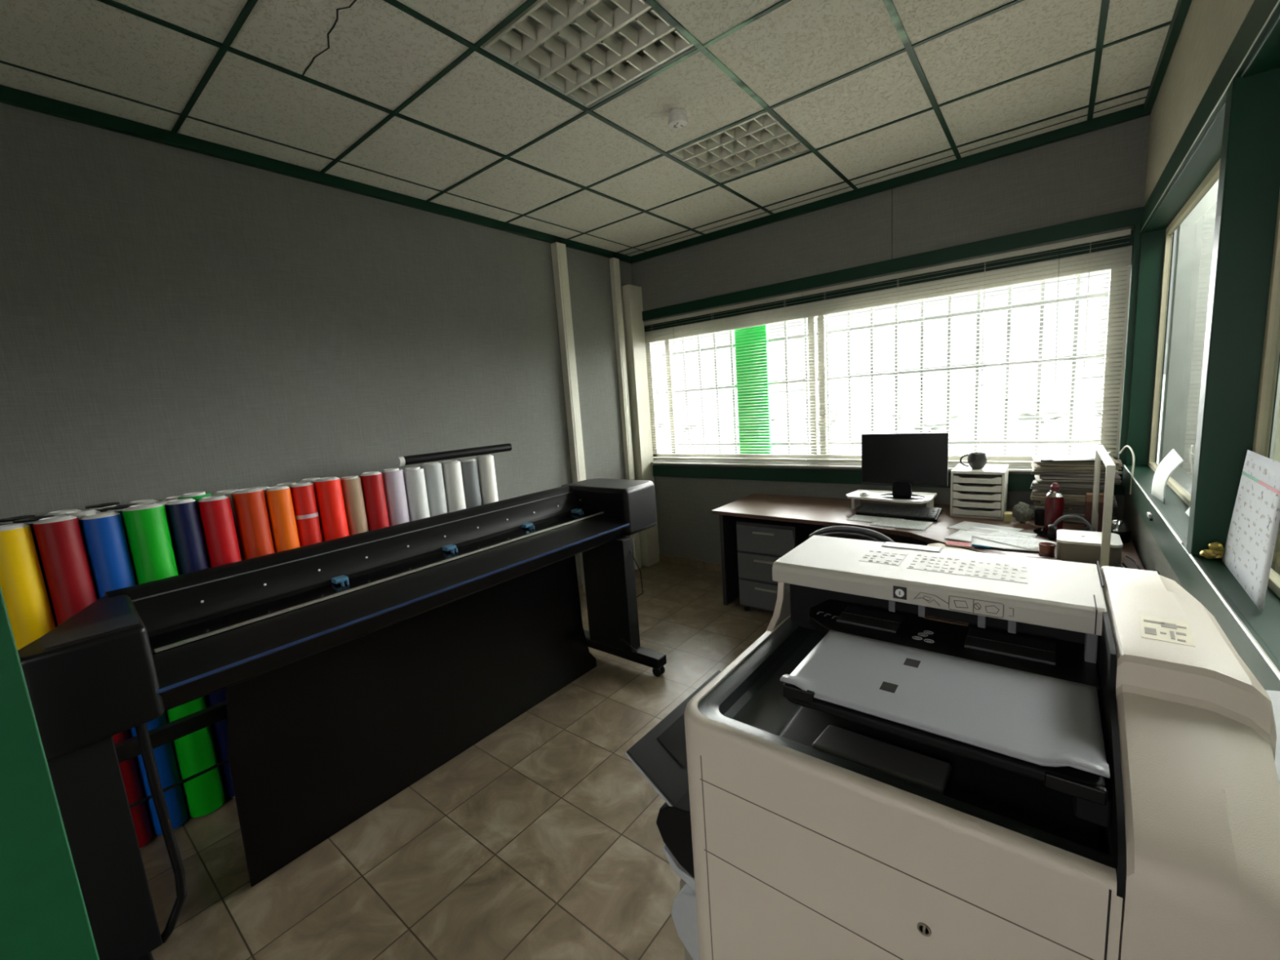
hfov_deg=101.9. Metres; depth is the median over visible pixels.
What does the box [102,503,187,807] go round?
roll
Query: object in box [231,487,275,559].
roll
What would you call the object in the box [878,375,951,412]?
house
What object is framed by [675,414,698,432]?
tree
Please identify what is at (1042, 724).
document tray
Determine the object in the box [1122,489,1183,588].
wall
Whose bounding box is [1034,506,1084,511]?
folder
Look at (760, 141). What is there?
ceiling light
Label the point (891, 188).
trim
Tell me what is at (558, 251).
pipe
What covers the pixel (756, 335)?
painted panel
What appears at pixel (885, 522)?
paper sheet
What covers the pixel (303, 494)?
roll
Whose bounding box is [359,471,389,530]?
roll
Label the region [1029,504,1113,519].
folder
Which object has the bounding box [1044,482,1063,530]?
drink bottle
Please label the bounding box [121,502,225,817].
roll
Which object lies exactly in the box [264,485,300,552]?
roll
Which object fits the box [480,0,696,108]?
ceiling light
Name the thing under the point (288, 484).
roll
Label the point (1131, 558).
power cable
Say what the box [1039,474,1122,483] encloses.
folder
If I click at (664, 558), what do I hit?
baseboard
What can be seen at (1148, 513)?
eraser
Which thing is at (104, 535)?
roll
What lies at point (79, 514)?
roll
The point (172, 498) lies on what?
roll
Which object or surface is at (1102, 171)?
wall
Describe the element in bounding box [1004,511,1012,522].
block
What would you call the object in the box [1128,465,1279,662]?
windowsill
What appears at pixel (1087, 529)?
ear cup
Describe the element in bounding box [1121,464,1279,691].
trim
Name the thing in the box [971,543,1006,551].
ballpoint pen
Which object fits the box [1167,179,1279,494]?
window pane
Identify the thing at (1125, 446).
power cable
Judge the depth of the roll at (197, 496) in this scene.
2.21 m
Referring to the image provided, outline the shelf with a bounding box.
[656,790,694,878]
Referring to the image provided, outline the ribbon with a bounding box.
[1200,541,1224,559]
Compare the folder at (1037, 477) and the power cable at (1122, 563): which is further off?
the folder at (1037, 477)
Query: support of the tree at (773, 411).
on the ground
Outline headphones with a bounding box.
[1047,514,1095,539]
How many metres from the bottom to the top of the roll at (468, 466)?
1.310 m
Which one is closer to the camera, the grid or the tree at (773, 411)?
the grid
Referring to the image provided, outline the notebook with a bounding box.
[1017,555,1062,560]
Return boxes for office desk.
[711,493,1144,605]
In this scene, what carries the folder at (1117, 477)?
on the folder at (1042, 480)
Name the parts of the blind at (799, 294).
ladder cord, ladder cord, rail, ladder cord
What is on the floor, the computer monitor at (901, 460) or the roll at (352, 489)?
the roll at (352, 489)
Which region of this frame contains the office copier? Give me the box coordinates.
[624,535,1279,959]
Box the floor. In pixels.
[140,561,773,959]
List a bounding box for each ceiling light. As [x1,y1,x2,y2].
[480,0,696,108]
[668,111,810,182]
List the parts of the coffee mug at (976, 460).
handle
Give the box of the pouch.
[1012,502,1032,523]
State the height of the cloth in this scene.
0.766 m
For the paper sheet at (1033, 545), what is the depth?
2.60 m
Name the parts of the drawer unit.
drawer, drawer, drawer, drawer, drawer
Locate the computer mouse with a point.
(864, 493)
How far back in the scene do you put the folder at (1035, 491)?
2.86 m
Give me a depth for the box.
2.24 m
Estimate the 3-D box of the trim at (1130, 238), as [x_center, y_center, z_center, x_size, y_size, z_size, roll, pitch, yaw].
[1.401,-1.399,3.933,3.450,0.079,0.065,3,11,38]
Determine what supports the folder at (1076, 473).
on the folder at (1117, 477)
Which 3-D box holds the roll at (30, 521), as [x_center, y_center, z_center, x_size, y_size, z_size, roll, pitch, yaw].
[-2.153,0.787,1.980,0.110,1.315,0.110,3,11,38]
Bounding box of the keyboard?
[855,502,942,521]
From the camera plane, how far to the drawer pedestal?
3.66 m
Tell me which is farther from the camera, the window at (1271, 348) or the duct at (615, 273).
the duct at (615, 273)
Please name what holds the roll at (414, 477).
on the floor
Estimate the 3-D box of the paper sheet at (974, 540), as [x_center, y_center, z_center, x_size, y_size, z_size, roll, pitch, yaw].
[1.817,0.312,2.569,0.297,0.004,0.210,2,10,33]
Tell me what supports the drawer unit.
on the office desk
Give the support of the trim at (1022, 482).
attached to the wall at (1102, 171)
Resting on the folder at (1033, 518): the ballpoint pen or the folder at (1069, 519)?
the folder at (1069, 519)
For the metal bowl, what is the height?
0.105 m
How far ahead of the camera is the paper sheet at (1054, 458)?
2.87 m
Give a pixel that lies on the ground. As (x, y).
(663, 433)
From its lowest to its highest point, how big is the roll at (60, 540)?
1.319 m
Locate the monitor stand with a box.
[845,489,937,509]
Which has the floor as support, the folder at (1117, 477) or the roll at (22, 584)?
the roll at (22, 584)
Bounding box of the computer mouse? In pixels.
[859,490,871,496]
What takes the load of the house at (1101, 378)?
on the ground
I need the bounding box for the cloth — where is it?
[225,555,596,887]
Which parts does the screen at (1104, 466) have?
post, clear panel, rail, post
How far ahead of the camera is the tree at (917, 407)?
53.62 m
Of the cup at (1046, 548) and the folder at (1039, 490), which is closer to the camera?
the cup at (1046, 548)
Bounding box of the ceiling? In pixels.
[0,0,1177,256]
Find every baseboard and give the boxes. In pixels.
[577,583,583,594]
[658,554,721,572]
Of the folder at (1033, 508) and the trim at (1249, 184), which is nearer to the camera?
the trim at (1249, 184)
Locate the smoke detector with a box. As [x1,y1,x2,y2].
[667,108,688,128]
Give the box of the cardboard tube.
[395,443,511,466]
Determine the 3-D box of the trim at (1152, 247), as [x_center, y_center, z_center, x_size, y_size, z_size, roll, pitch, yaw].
[2.732,-0.692,2.789,0.123,1.235,0.049,3,11,38]
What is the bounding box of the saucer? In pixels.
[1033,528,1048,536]
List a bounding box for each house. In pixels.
[656,394,678,417]
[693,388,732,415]
[694,389,737,419]
[769,381,809,413]
[832,374,893,408]
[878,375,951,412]
[1059,364,1104,397]
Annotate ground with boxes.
[658,381,1101,455]
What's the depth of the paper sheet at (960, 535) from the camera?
2.75 m
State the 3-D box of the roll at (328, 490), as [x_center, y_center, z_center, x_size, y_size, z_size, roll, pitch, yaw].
[-1.473,0.640,2.615,0.112,1.320,0.112,3,11,38]
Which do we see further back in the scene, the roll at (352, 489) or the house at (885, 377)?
the house at (885, 377)
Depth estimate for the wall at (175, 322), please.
2.55 m
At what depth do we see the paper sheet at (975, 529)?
2.79 m
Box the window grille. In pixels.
[656,275,1108,455]
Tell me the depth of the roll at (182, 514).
2.11 m
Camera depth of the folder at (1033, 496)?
2.84 m
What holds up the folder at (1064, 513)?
on the folder at (1031, 506)
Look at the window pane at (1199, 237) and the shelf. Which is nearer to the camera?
the shelf
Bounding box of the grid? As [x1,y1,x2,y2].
[0,0,1171,254]
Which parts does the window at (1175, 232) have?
pane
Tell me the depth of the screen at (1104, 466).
2.12 m
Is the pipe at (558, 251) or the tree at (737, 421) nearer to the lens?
the pipe at (558, 251)
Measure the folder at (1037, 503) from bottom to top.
0.019 m
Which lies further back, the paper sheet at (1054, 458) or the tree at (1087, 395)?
the tree at (1087, 395)
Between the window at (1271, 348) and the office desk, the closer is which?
the window at (1271, 348)
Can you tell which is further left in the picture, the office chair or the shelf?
the shelf
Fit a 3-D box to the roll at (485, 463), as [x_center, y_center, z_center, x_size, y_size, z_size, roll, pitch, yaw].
[-0.918,0.496,3.307,0.110,1.320,0.110,3,11,38]
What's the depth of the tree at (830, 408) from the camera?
71.35 m
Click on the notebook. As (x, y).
(1017, 555)
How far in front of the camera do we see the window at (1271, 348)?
1.32 m
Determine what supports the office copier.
on the floor
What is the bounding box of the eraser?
[1146,511,1152,520]
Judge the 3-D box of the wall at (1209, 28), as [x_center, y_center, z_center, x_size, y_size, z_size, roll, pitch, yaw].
[0.775,-1.269,0.292,0.095,0.740,6.130,3,11,38]
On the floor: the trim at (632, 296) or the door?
the door
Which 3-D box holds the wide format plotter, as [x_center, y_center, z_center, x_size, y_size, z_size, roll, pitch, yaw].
[-0.815,0.739,2.450,0.835,1.085,2.630,3,11,38]
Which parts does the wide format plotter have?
control panel, rod, cutting rail, power cord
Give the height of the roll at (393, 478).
1.317 m
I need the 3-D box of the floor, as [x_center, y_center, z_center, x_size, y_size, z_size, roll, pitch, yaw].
[0.440,1.336,1.536,5.700,0.001,7.000,3,11,38]
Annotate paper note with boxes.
[1151,448,1183,503]
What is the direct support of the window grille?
in the wall at (1102, 171)
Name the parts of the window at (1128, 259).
sill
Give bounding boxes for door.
[0,585,99,959]
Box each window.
[644,223,1141,479]
[1148,158,1220,506]
[1252,191,1279,598]
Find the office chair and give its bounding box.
[808,525,895,542]
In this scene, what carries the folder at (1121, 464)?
on the folder at (1036, 466)
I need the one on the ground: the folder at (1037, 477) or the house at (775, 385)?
the house at (775, 385)
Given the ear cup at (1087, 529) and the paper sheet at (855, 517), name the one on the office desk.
the paper sheet at (855, 517)
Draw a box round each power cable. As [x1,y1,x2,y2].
[1119,444,1134,494]
[1121,562,1159,574]
[1125,555,1141,569]
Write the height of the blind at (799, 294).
1.290 m
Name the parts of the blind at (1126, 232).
ladder cord, ladder cord, rail, ladder cord, ladder cord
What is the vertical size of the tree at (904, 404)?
3.075 m
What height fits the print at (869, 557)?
0.001 m
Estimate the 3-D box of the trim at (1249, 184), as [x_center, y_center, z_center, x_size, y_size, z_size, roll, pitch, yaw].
[1.595,-0.398,1.373,0.127,1.235,0.070,3,11,38]
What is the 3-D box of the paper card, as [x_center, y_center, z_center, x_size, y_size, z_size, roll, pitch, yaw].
[1.808,0.353,2.351,0.090,0.001,0.060,2,10,33]
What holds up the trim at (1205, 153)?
attached to the wall at (1209, 28)
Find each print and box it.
[863,551,903,564]
[908,554,1026,580]
[1143,619,1186,642]
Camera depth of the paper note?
2.12 m
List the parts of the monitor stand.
leg, leg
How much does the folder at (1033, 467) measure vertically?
0.014 m
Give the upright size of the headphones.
0.127 m
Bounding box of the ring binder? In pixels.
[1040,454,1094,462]
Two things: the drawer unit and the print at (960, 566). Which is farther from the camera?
the drawer unit
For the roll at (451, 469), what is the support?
on the floor
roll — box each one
[0,515,35,525]
[0,523,55,649]
[12,515,57,626]
[32,515,152,849]
[44,508,79,516]
[62,509,150,820]
[79,511,188,835]
[84,502,119,512]
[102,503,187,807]
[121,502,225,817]
[126,498,158,504]
[147,500,224,788]
[161,495,182,501]
[164,497,235,797]
[177,491,211,568]
[197,495,241,567]
[212,488,244,560]
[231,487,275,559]
[251,486,275,552]
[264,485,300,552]
[274,482,296,486]
[288,481,323,546]
[298,477,323,541]
[313,476,349,541]
[340,475,368,535]
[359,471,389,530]
[379,467,409,526]
[402,466,430,521]
[420,462,447,516]
[440,459,466,512]
[458,457,481,508]
[475,453,497,505]
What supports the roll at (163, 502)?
on the floor
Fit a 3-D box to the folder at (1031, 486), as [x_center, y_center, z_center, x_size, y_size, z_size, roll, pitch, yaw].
[2.410,0.029,2.914,0.345,0.015,0.255,3,11,38]
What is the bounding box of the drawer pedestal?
[736,517,822,612]
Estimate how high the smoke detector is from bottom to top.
0.056 m
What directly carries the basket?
on the office desk
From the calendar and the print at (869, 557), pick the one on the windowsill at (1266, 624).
the calendar
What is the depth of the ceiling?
2.21 m
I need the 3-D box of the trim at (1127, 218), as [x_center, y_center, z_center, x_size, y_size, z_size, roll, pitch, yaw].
[1.333,-1.454,3.771,3.360,0.085,0.022,3,11,38]
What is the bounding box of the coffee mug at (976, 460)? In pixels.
[960,452,987,469]
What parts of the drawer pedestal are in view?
drawer, drawer, handle, handle, drawer, handle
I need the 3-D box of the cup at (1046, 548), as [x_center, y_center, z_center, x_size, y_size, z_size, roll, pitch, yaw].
[1.863,0.319,2.378,0.060,0.055,0.060,3,11,38]
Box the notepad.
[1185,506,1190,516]
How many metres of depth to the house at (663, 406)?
157.71 m
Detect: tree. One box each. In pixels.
[657,413,669,427]
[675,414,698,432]
[728,416,738,434]
[770,408,780,422]
[801,404,841,429]
[888,400,927,418]
[902,404,961,432]
[1013,392,1079,423]
[1081,391,1102,414]
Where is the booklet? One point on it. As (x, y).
(948, 543)
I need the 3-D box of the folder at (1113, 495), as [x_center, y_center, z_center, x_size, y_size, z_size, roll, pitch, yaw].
[2.438,0.099,2.926,0.364,0.012,0.231,3,11,38]
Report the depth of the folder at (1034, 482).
2.83 m
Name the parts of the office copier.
touch panel, drawer handle, paper drawer, handle, lid handle, feeder lid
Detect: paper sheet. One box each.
[846,514,903,522]
[869,517,933,530]
[944,529,986,542]
[946,520,1023,531]
[964,526,1037,537]
[971,534,1043,551]
[973,530,1056,551]
[1040,455,1094,461]
[1065,451,1111,458]
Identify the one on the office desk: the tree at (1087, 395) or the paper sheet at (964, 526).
the paper sheet at (964, 526)
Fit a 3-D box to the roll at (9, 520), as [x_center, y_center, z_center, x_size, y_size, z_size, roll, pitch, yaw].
[-2.277,0.789,2.028,0.108,1.315,0.108,3,11,38]
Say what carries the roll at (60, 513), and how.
on the floor
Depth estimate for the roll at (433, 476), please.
2.93 m
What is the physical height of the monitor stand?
0.110 m
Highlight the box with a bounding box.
[1056,528,1123,567]
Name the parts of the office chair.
backrest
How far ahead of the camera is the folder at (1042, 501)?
2.83 m
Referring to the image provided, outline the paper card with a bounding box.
[1026,555,1051,558]
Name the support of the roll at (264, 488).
on the floor
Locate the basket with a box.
[1034,509,1044,525]
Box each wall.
[0,102,632,585]
[631,115,1150,563]
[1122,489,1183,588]
[1144,0,1254,205]
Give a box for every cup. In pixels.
[1038,542,1055,556]
[1047,524,1057,539]
[1084,527,1095,531]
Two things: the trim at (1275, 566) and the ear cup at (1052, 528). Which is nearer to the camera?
the trim at (1275, 566)
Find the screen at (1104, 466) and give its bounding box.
[1090,444,1115,568]
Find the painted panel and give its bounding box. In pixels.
[734,324,772,453]
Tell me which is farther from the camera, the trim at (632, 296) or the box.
the trim at (632, 296)
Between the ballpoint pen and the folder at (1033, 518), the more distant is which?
the folder at (1033, 518)
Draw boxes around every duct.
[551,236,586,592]
[608,252,641,569]
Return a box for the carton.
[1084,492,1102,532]
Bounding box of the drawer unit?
[950,463,1008,519]
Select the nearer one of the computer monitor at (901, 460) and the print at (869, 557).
the print at (869, 557)
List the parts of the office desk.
leg panel, modesty panel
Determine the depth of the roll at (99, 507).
2.08 m
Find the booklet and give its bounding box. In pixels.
[945,540,976,548]
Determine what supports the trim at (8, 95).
attached to the wall at (175, 322)
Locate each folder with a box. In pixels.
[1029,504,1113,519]
[1030,480,1093,491]
[1030,488,1115,502]
[1031,462,1121,469]
[1031,464,1115,472]
[1031,469,1115,475]
[1031,479,1093,488]
[1031,488,1085,497]
[1031,495,1116,504]
[1031,515,1113,522]
[1032,457,1119,464]
[1032,506,1113,513]
[1033,500,1084,509]
[1033,518,1084,523]
[1034,475,1120,484]
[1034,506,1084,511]
[1036,459,1123,466]
[1038,488,1093,493]
[1039,471,1120,480]
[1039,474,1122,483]
[1040,500,1117,506]
[1063,510,1115,517]
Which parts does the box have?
casing, lid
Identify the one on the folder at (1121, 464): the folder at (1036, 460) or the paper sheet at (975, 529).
the folder at (1036, 460)
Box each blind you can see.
[644,292,806,461]
[802,228,1131,464]
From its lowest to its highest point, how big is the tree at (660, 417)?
3.309 m
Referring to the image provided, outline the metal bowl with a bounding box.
[1111,519,1131,542]
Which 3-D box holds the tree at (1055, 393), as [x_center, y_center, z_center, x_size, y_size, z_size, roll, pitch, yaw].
[44.816,-7.918,57.492,5.791,3.410,4.450,3,11,38]
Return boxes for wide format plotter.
[17,478,666,959]
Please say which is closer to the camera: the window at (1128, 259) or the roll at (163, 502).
the roll at (163, 502)
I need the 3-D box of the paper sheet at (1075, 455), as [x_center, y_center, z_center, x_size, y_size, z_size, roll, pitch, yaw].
[2.461,-0.138,2.856,0.200,0.021,0.160,-10,11,-36]
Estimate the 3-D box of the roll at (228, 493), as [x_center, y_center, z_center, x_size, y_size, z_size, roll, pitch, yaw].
[-1.801,0.696,2.420,0.110,1.315,0.110,3,11,38]
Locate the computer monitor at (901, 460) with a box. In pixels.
[861,432,948,499]
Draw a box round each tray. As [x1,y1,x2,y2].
[780,630,1110,777]
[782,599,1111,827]
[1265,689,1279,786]
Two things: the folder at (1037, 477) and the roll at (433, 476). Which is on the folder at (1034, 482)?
the folder at (1037, 477)
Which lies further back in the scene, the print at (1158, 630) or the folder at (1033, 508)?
the folder at (1033, 508)
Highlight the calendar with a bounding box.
[1222,449,1279,612]
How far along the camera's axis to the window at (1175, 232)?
2.52 m
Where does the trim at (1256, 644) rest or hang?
attached to the wall at (1150, 554)
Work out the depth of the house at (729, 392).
129.70 m
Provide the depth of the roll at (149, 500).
2.18 m
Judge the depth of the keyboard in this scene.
3.24 m
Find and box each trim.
[0,0,1191,263]
[621,284,659,566]
[641,206,1144,320]
[644,230,1133,331]
[652,465,1124,495]
[891,188,892,259]
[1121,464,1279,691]
[1123,0,1279,679]
[1124,228,1165,465]
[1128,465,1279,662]
[1140,0,1279,232]
[1186,66,1279,555]
[1271,398,1279,575]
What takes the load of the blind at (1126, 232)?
attached to the window at (1128, 259)
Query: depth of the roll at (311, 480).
2.56 m

